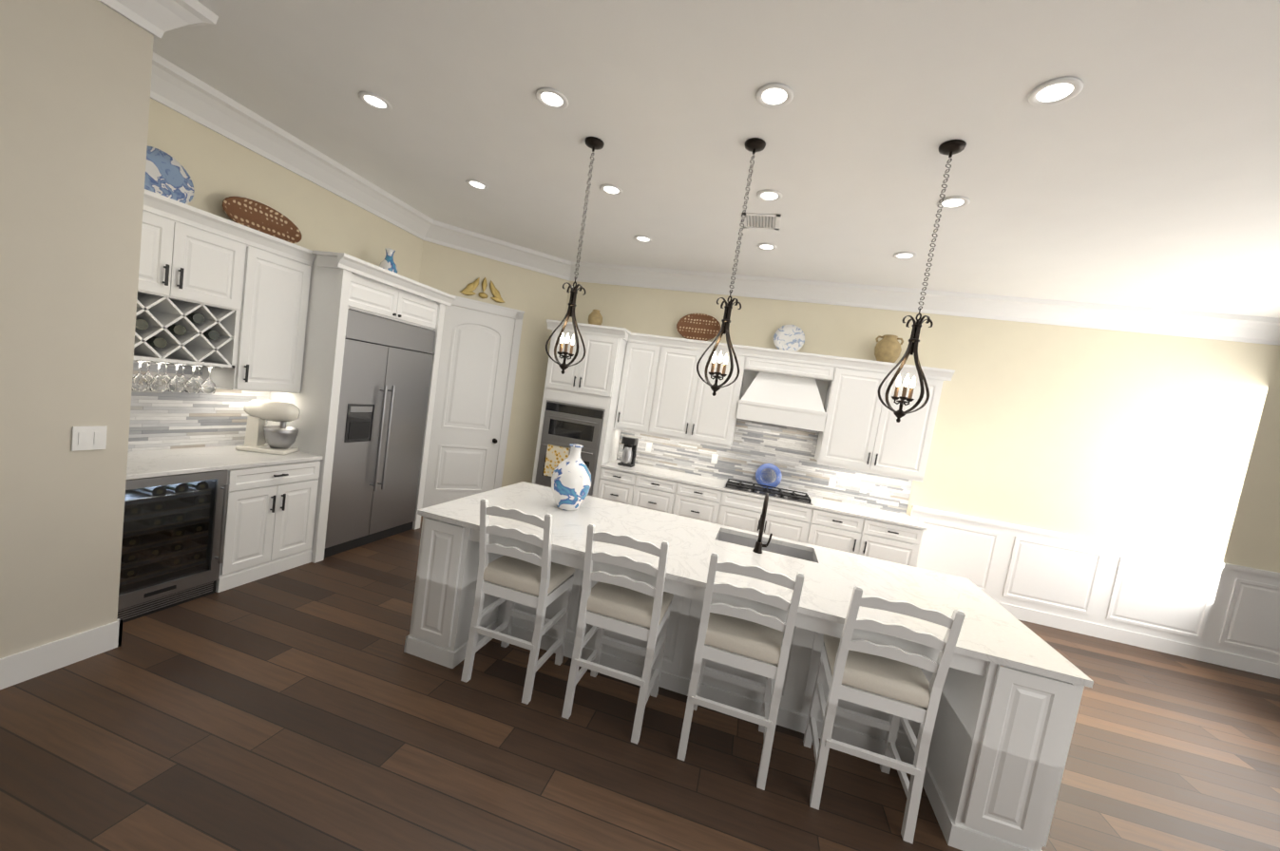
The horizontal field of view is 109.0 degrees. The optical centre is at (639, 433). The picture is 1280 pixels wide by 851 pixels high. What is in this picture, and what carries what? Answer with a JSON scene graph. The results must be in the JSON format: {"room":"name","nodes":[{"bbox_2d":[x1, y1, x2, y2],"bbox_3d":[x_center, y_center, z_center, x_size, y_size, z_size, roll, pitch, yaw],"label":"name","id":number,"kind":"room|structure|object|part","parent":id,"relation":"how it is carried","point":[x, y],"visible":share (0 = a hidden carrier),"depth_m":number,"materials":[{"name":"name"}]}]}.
{"room":"kitchen","nodes":[
{"label":"kitchen","id":0,"kind":"room"},
{"bbox_2d":[0,0,153,658],"bbox_3d":[-3.403,-0.408,-0.261,0.140,3.420,5.520,10,5,14],"label":"wall","id":1,"kind":"structure","parent":0,"point":[75,81],"depth_m":2.15,"materials":[{"name":"paint"}]},
{"bbox_2d":[0,618,123,689],"bbox_3d":[-3.581,1.215,-0.141,0.036,0.150,5.536,10,5,14],"label":"baseboard","id":2,"kind":"structure","parent":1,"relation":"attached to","point":[20,667],"depth_m":2.30,"materials":[{"name":"white wood"}]},
{"bbox_2d":[71,425,107,451],"bbox_3d":[-2.756,0.025,2.287,0.010,0.120,0.120,10,5,14],"label":"switch plate","id":3,"kind":"object","parent":1,"relation":"attached to","point":[87,438],"visible":1,"depth_m":2.28,"materials":[{"name":"plastic"}]},
{"bbox_2d":[97,0,1279,345],"bbox_3d":[2.042,-1.265,0.454,11.349,0.212,9.699,10,5,14],"label":"crown molding","id":4,"kind":"structure","parent":1,"relation":"attached to","point":[189,97],"depth_m":4.66,"materials":[{"name":"white wood"}]},
{"bbox_2d":[147,97,422,282],"bbox_3d":[-3.172,-0.710,3.973,0.140,3.420,3.090,10,5,14],"label":"wall","id":5,"kind":"structure","parent":0,"point":[219,168],"depth_m":3.70,"materials":[{"name":"paint"}]},
{"bbox_2d":[133,189,251,367],"bbox_3d":[-3.131,-0.983,2.929,0.350,0.985,0.829,10,5,14],"label":"upper cabinet","id":6,"kind":"object","parent":5,"relation":"attached to","point":[227,299],"depth_m":3.01,"materials":[{"name":"white wood"}]},
{"bbox_2d":[144,146,193,204],"bbox_3d":[-3.078,-1.647,2.934,0.115,0.340,0.345,10,5,14],"label":"decorative plate","id":7,"kind":"object","parent":6,"relation":"on","point":[167,175],"visible":0.69,"depth_m":2.96,"materials":[{"name":"blue ceramic"}]},
{"bbox_2d":[132,360,215,393],"bbox_3d":[-3.237,-0.379,2.981,0.176,0.190,0.748,10,5,14],"label":"stemware","id":8,"kind":"object","parent":6,"relation":"hanging from","point":[164,382],"visible":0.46,"depth_m":3.09,"materials":[{"name":"clear glass"}]},
{"bbox_2d":[128,360,269,451],"bbox_3d":[-3.351,-0.201,3.275,0.018,0.642,1.328,10,5,14],"label":"backsplash","id":9,"kind":"structure","parent":5,"relation":"attached to","point":[165,420],"depth_m":3.35,"materials":[{"name":"tile"}]},
{"bbox_2d":[198,229,316,393],"bbox_3d":[-2.978,-0.923,3.578,0.350,1.160,0.499,10,5,14],"label":"upper cabinet","id":10,"kind":"object","parent":5,"relation":"attached to","point":[276,310],"depth_m":3.51,"materials":[{"name":"white wood"}]},
{"bbox_2d":[222,196,302,243],"bbox_3d":[-2.928,-1.649,3.557,0.114,0.268,0.588,10,5,14],"label":"decorative basket","id":11,"kind":"object","parent":10,"relation":"on","point":[257,216],"visible":0.85,"depth_m":3.55,"materials":[{"name":"brown wicker"}]},
{"bbox_2d":[419,240,569,488],"bbox_3d":[-1.993,-0.686,5.927,1.810,3.420,0.140,6,5,-31],"label":"wall","id":12,"kind":"structure","parent":0,"point":[539,299],"depth_m":6.06,"materials":[{"name":"paint"}]},
{"bbox_2d":[421,294,524,508],"bbox_3d":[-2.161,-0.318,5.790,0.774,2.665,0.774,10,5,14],"label":"door","id":13,"kind":"structure","parent":12,"relation":"attached to","point":[478,362],"depth_m":5.79,"materials":[{"name":"white wood"}]},
{"bbox_2d":[459,277,504,303],"bbox_3d":[-1.934,-1.803,5.668,0.394,0.277,0.394,10,5,14],"label":"wall ornament","id":14,"kind":"object","parent":12,"relation":"attached to","point":[469,289],"visible":0.94,"depth_m":5.66,"materials":[{"name":"gold metal"}]},
{"bbox_2d":[0,515,1279,850],"bbox_3d":[1.433,2.019,0.900,11.650,0.100,10.000,10,5,14],"label":"floor","id":15,"kind":"structure","parent":0,"point":[310,708],"depth_m":2.28,"materials":[{"name":"brown wood"}]},
{"bbox_2d":[116,470,229,623],"bbox_3d":[-3.232,0.653,2.924,0.676,0.880,0.624,10,5,14],"label":"wine cooler","id":16,"kind":"object","parent":15,"relation":"on","point":[173,540],"visible":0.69,"depth_m":2.92,"materials":[{"name":"black glass"}]},
{"bbox_2d":[215,459,320,592],"bbox_3d":[-3.082,0.622,3.569,0.662,0.885,0.689,10,5,14],"label":"base cabinet","id":17,"kind":"object","parent":15,"relation":"on","point":[270,520],"visible":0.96,"depth_m":3.44,"materials":[{"name":"white wood"}]},
{"bbox_2d":[126,443,322,479],"bbox_3d":[-3.104,0.182,3.227,0.640,0.030,1.328,10,5,14],"label":"countertop","id":18,"kind":"structure","parent":17,"relation":"on","point":[149,464],"depth_m":3.15,"materials":[{"name":"stone"}]},
{"bbox_2d":[235,400,300,455],"bbox_3d":[-2.968,-0.058,3.674,0.380,0.413,0.224,8,5,-11],"label":"stand mixer","id":19,"kind":"object","parent":18,"relation":"on","point":[280,439],"visible":1,"depth_m":3.62,"materials":[{"name":"silver metal"}]},
{"bbox_2d":[265,250,456,563],"bbox_3d":[-2.685,-0.236,4.430,0.724,2.560,1.366,10,5,14],"label":"enclosure","id":20,"kind":"object","parent":15,"relation":"on","point":[341,284],"visible":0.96,"depth_m":3.82,"materials":[{"name":"white wood"}]},
{"bbox_2d":[379,248,397,273],"bbox_3d":[-2.498,-1.670,4.540,0.170,0.305,0.170,10,5,14],"label":"vase","id":21,"kind":"object","parent":20,"relation":"on","point":[388,263],"visible":0.6,"depth_m":4.50,"materials":[{"name":"ceramic"}]},
{"bbox_2d":[324,309,435,558],"bbox_3d":[-2.717,-0.034,4.446,0.713,2.150,1.072,10,5,14],"label":"fridge","id":22,"kind":"object","parent":15,"relation":"on","point":[383,404],"visible":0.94,"depth_m":4.28,"materials":[{"name":"silver metal"}]},
{"bbox_2d":[460,498,574,705],"bbox_3d":[-0.699,0.937,2.780,0.440,1.100,0.500,10,5,15],"label":"bar stool","id":23,"kind":"object","parent":15,"relation":"on","point":[511,576],"visible":0.98,"depth_m":2.62,"materials":[{"name":"white wood"}]},
{"bbox_2d":[532,319,630,497],"bbox_3d":[-0.769,-0.061,5.884,1.016,2.560,0.696,10,5,14],"label":"tall cabinet","id":24,"kind":"object","parent":15,"relation":"on","point":[580,403],"depth_m":5.57,"materials":[{"name":"white wood"}]},
{"bbox_2d":[543,444,570,477],"bbox_3d":[-1.026,0.352,5.619,0.280,0.389,0.038,10,5,14],"label":"hanging towel","id":25,"kind":"object","parent":24,"relation":"hanging from","point":[556,456],"visible":0.79,"depth_m":5.61,"materials":[{"name":"beige fabric"}]},
{"bbox_3d":[-0.583,-1.269,5.798,1.016,0.110,0.674,10,5,14],"label":"oven cabinet crown molding","id":26,"kind":"part","parent":24,"relation":"part of","materials":[{"name":"white wood"}]},
{"bbox_2d":[587,309,602,325],"bbox_3d":[-0.571,-1.447,5.828,0.190,0.240,0.190,10,5,14],"label":"jar","id":27,"kind":"object","parent":24,"relation":"on","point":[595,316],"visible":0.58,"depth_m":5.76,"materials":[{"name":"beige ceramic"}]},
{"bbox_2d":[596,467,634,505],"bbox_3d":[-0.245,0.873,5.820,0.450,0.884,0.630,10,5,14],"label":"base cabinet","id":28,"kind":"object","parent":15,"relation":"on","point":[614,486],"depth_m":5.50,"materials":[{"name":"white wood"}]},
{"bbox_2d":[600,459,927,530],"bbox_3d":[1.310,0.678,5.404,3.560,0.030,0.640,10,5,14],"label":"countertop","id":29,"kind":"structure","parent":28,"relation":"on","point":[869,513],"depth_m":5.23,"materials":[{"name":"stone"}]},
{"bbox_2d":[617,436,638,467],"bbox_3d":[-0.133,0.234,5.749,0.207,0.360,0.185,10,5,14],"label":"coffee maker","id":30,"kind":"object","parent":29,"relation":"on","point":[629,452],"visible":0.98,"depth_m":5.68,"materials":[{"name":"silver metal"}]},
{"bbox_2d":[724,478,812,505],"bbox_3d":[1.475,0.670,5.308,0.960,0.050,0.495,10,5,14],"label":"cooktop","id":31,"kind":"object","parent":29,"relation":"in","point":[779,493],"visible":0.96,"depth_m":5.20,"materials":[{"name":"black metal"}]},
{"bbox_2d":[755,463,782,489],"bbox_3d":[1.571,0.529,5.592,0.310,0.312,0.078,10,5,14],"label":"decorative plate","id":32,"kind":"object","parent":31,"relation":"on","point":[769,474],"visible":0.92,"depth_m":5.59,"materials":[{"name":"blue ceramic"}]},
{"bbox_2d":[561,523,673,745],"bbox_3d":[-0.081,1.044,2.610,0.440,1.100,0.500,10,5,15],"label":"bar stool","id":33,"kind":"object","parent":15,"relation":"on","point":[622,604],"visible":0.96,"depth_m":2.44,"materials":[{"name":"white wood"}]},
{"bbox_2d":[630,474,676,513],"bbox_3d":[0.210,0.951,5.705,0.500,0.884,0.630,10,5,14],"label":"base cabinet","id":34,"kind":"object","parent":15,"relation":"on","point":[652,493],"depth_m":5.39,"materials":[{"name":"white wood"}]},
{"bbox_2d":[668,481,722,523],"bbox_3d":[0.698,1.035,5.582,0.520,0.884,0.630,10,5,14],"label":"base cabinet","id":35,"kind":"object","parent":15,"relation":"on","point":[689,501],"depth_m":5.26,"materials":[{"name":"white wood"}]},
{"bbox_2d":[676,553,804,790],"bbox_3d":[0.537,1.152,2.440,0.440,1.100,0.500,10,5,15],"label":"bar stool","id":36,"kind":"object","parent":15,"relation":"on","point":[749,640],"visible":0.98,"depth_m":2.26,"materials":[{"name":"white wood"}]},
{"bbox_2d":[403,515,1084,850],"bbox_3d":[0.380,1.195,2.969,3.416,0.885,1.231,10,5,15],"label":"kitchen island","id":37,"kind":"object","parent":15,"relation":"on","point":[999,752],"visible":0.42,"depth_m":2.37,"materials":[{"name":"white wood"}]},
{"bbox_2d":[417,481,1093,688],"bbox_3d":[0.429,0.741,2.936,3.400,0.030,1.245,10,5,15],"label":"island countertop","id":38,"kind":"structure","parent":37,"relation":"on","point":[992,631],"depth_m":2.72,"materials":[{"name":"stone"}]},
{"bbox_2d":[551,443,591,511],"bbox_3d":[-0.495,0.316,3.323,0.296,0.470,0.296,10,5,15],"label":"vase","id":39,"kind":"object","parent":38,"relation":"on","point":[570,481],"visible":1,"depth_m":3.23,"materials":[{"name":"white ceramic"}]},
{"bbox_2d":[752,494,772,554],"bbox_3d":[0.835,0.592,3.031,0.101,0.371,0.239,10,5,15],"label":"faucet","id":40,"kind":"object","parent":38,"relation":"on","point":[758,546],"visible":1,"depth_m":2.94,"materials":[{"name":"brown metal"}]},
{"bbox_2d":[716,531,816,562],"bbox_3d":[0.856,0.913,3.199,0.694,0.222,0.374,10,5,15],"label":"island sink","id":41,"kind":"object","parent":38,"relation":"in","point":[792,552],"visible":0.04,"depth_m":3.35,"materials":[{"name":"metal"}]},
{"bbox_2d":[714,491,813,543],"bbox_3d":[1.415,1.158,5.401,0.980,0.884,0.630,10,5,14],"label":"base cabinet","id":42,"kind":"object","parent":15,"relation":"on","point":[784,521],"depth_m":5.08,"materials":[{"name":"white wood"}]},
{"bbox_2d":[805,508,862,554],"bbox_3d":[2.132,1.281,5.220,0.520,0.884,0.630,10,5,14],"label":"base cabinet","id":43,"kind":"object","parent":15,"relation":"on","point":[827,529],"depth_m":4.90,"materials":[{"name":"white wood"}]},
{"bbox_2d":[802,586,965,843],"bbox_3d":[1.155,1.259,2.270,0.440,1.100,0.500,10,5,15],"label":"bar stool","id":44,"kind":"object","parent":15,"relation":"on","point":[894,683],"visible":0.98,"depth_m":2.10,"materials":[{"name":"white wood"}]},
{"bbox_2d":[855,518,923,567],"bbox_3d":[2.660,1.372,5.087,0.584,0.884,0.630,10,5,14],"label":"base cabinet","id":45,"kind":"object","parent":15,"relation":"on","point":[895,544],"depth_m":4.77,"materials":[{"name":"white wood"}]},
{"bbox_2d":[152,0,1279,318],"bbox_3d":[1.960,-1.450,0.623,11.650,0.100,10.000,10,5,14],"label":"ceiling","id":46,"kind":"structure","parent":0,"point":[1141,169],"depth_m":2.64,"materials":[{"name":"paint"}]},
{"bbox_2d":[358,91,391,111],"bbox_3d":[-1.704,-2.133,2.941,0.178,0.011,0.184,7,5,-25],"label":"recessed light","id":47,"kind":"object","parent":46,"relation":"in","point":[376,102],"depth_m":2.94,"materials":[{"name":"white plastic"}]},
{"bbox_2d":[465,178,488,190],"bbox_3d":[-1.428,-2.176,4.005,0.178,0.011,0.184,7,5,-25],"label":"recessed light","id":48,"kind":"object","parent":46,"relation":"in","point":[477,184],"depth_m":4.00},
{"bbox_2d":[535,87,568,110],"bbox_3d":[-0.507,-1.928,2.640,0.181,0.011,0.178,5,6,-37],"label":"recessed light","id":49,"kind":"object","parent":46,"relation":"in","point":[550,98],"depth_m":2.63,"materials":[{"name":"white plastic"}]},
{"bbox_2d":[545,136,604,374],"bbox_3d":[-0.418,-1.171,3.096,0.228,1.545,0.228,9,5,4],"label":"pendant light","id":50,"kind":"object","parent":46,"relation":"hanging from","point":[593,143],"visible":1,"depth_m":3.10,"materials":[{"name":"brown metal"}]},
{"bbox_2d":[599,183,622,195],"bbox_3d":[-0.231,-1.971,3.704,0.181,0.011,0.178,5,6,-37],"label":"recessed light","id":51,"kind":"object","parent":46,"relation":"in","point":[609,189],"depth_m":3.70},
{"bbox_2d":[634,235,652,243],"bbox_3d":[0.037,-2.012,4.739,0.181,0.011,0.178,5,6,-37],"label":"recessed light","id":52,"kind":"object","parent":46,"relation":"in","point":[642,238],"depth_m":4.73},
{"bbox_2d":[696,137,765,396],"bbox_3d":[0.586,-0.997,2.843,0.228,1.548,0.228,11,5,23],"label":"pendant light","id":53,"kind":"object","parent":46,"relation":"hanging from","point":[754,145],"visible":1,"depth_m":2.84,"materials":[{"name":"brown metal"}]},
{"bbox_2d":[742,212,780,229],"bbox_3d":[1.026,-1.794,3.880,0.310,0.011,0.310,10,5,14],"label":"ceiling vent","id":54,"kind":"object","parent":46,"relation":"in","point":[763,221],"visible":0.96,"depth_m":3.87,"materials":[{"name":"white metal"}]},
{"bbox_2d":[757,243,776,250],"bbox_3d":[1.233,-1.807,4.437,0.181,0.011,0.178,5,6,-37],"label":"recessed light","id":55,"kind":"object","parent":46,"relation":"in","point":[762,246],"depth_m":4.43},
{"bbox_2d":[756,189,782,202],"bbox_3d":[0.964,-1.765,3.402,0.181,0.011,0.178,5,6,-37],"label":"recessed light","id":56,"kind":"object","parent":46,"relation":"in","point":[768,196],"depth_m":3.40,"materials":[{"name":"white plastic"}]},
{"bbox_2d":[755,82,793,109],"bbox_3d":[0.689,-1.722,2.338,0.181,0.011,0.178,5,6,-37],"label":"recessed light","id":57,"kind":"object","parent":46,"relation":"in","point":[774,95],"depth_m":2.33,"materials":[{"name":"white plastic"}]},
{"bbox_2d":[893,251,916,259],"bbox_3d":[2.399,-1.607,4.143,0.181,0.011,0.178,5,6,-37],"label":"recessed light","id":58,"kind":"object","parent":46,"relation":"in","point":[902,255],"depth_m":4.14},
{"bbox_2d":[878,139,966,422],"bbox_3d":[1.609,-0.822,2.585,0.231,1.548,0.231,12,6,39],"label":"pendant light","id":59,"kind":"object","parent":46,"relation":"hanging from","point":[949,148],"visible":1,"depth_m":2.59,"materials":[{"name":"brown metal"}]},
{"bbox_2d":[936,195,970,210],"bbox_3d":[2.131,-1.565,3.108,0.181,0.011,0.178,5,6,-37],"label":"recessed light","id":60,"kind":"object","parent":46,"relation":"in","point":[956,201],"depth_m":3.10,"materials":[{"name":"white plastic"}]},
{"bbox_2d":[1027,76,1083,107],"bbox_3d":[1.856,-1.522,2.044,0.181,0.011,0.178,5,6,-37],"label":"recessed light","id":61,"kind":"object","parent":46,"relation":"in","point":[1048,93],"depth_m":2.04,"materials":[{"name":"white plastic"}]},
{"bbox_2d":[564,281,1279,573],"bbox_3d":[3.624,0.224,5.191,10.120,3.420,0.140,10,5,14],"label":"wall","id":62,"kind":"structure","parent":0,"point":[1169,444],"depth_m":4.84,"materials":[{"name":"paint"}]},
{"bbox_2d":[614,332,659,435],"bbox_3d":[0.018,-0.634,5.836,0.450,1.188,0.350,10,5,14],"label":"upper cabinet","id":63,"kind":"object","parent":62,"relation":"attached to","point":[641,356],"depth_m":5.67,"materials":[{"name":"white wood"}]},
{"bbox_2d":[648,336,750,446],"bbox_3d":[0.721,-0.513,5.658,1.020,1.188,0.350,10,5,14],"label":"upper cabinet","id":64,"kind":"object","parent":62,"relation":"attached to","point":[666,391],"depth_m":5.50,"materials":[{"name":"white wood"}]},
{"bbox_2d":[676,313,720,341],"bbox_3d":[0.729,-1.315,5.680,0.551,0.364,0.149,10,5,14],"label":"decorative basket","id":65,"kind":"object","parent":64,"relation":"on","point":[702,327],"visible":0.94,"depth_m":5.69,"materials":[{"name":"brown wicker"}]},
{"bbox_2d":[616,419,912,514],"bbox_3d":[1.441,0.257,5.674,3.538,0.796,0.018,10,5,14],"label":"backsplash","id":66,"kind":"structure","parent":62,"relation":"attached to","point":[789,452],"depth_m":5.60,"materials":[{"name":"tile"}]},
{"bbox_2d":[736,356,834,432],"bbox_3d":[1.687,-0.455,5.380,0.977,0.750,0.410,10,5,14],"label":"range hood","id":67,"kind":"object","parent":62,"relation":"attached to","point":[784,393],"visible":0.98,"depth_m":5.25,"materials":[{"name":"white wood"}]},
{"bbox_2d":[773,324,804,351],"bbox_3d":[1.770,-1.117,5.428,0.360,0.352,0.126,10,5,14],"label":"decorative plate","id":68,"kind":"object","parent":67,"relation":"on","point":[790,337],"visible":0.94,"depth_m":5.42,"materials":[{"name":"white ceramic"}]},
{"bbox_2d":[814,356,948,480],"bbox_3d":[2.668,-0.179,5.168,1.090,1.188,0.350,10,5,14],"label":"upper cabinet","id":69,"kind":"object","parent":62,"relation":"attached to","point":[859,432],"depth_m":5.01,"materials":[{"name":"white wood"}]},
{"bbox_2d":[874,334,903,362],"bbox_3d":[2.760,-0.924,5.089,0.291,0.320,0.270,10,5,14],"label":"jug","id":70,"kind":"object","parent":69,"relation":"on","point":[888,348],"visible":0.81,"depth_m":5.01,"materials":[{"name":"beige ceramic"}]},
{"bbox_2d":[910,505,1279,679],"bbox_3d":[4.973,1.671,4.810,4.000,1.030,0.030,10,5,14],"label":"wainscoting","id":71,"kind":"structure","parent":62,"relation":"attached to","point":[1218,613],"depth_m":4.80,"materials":[{"name":"white wood"}]}
]}

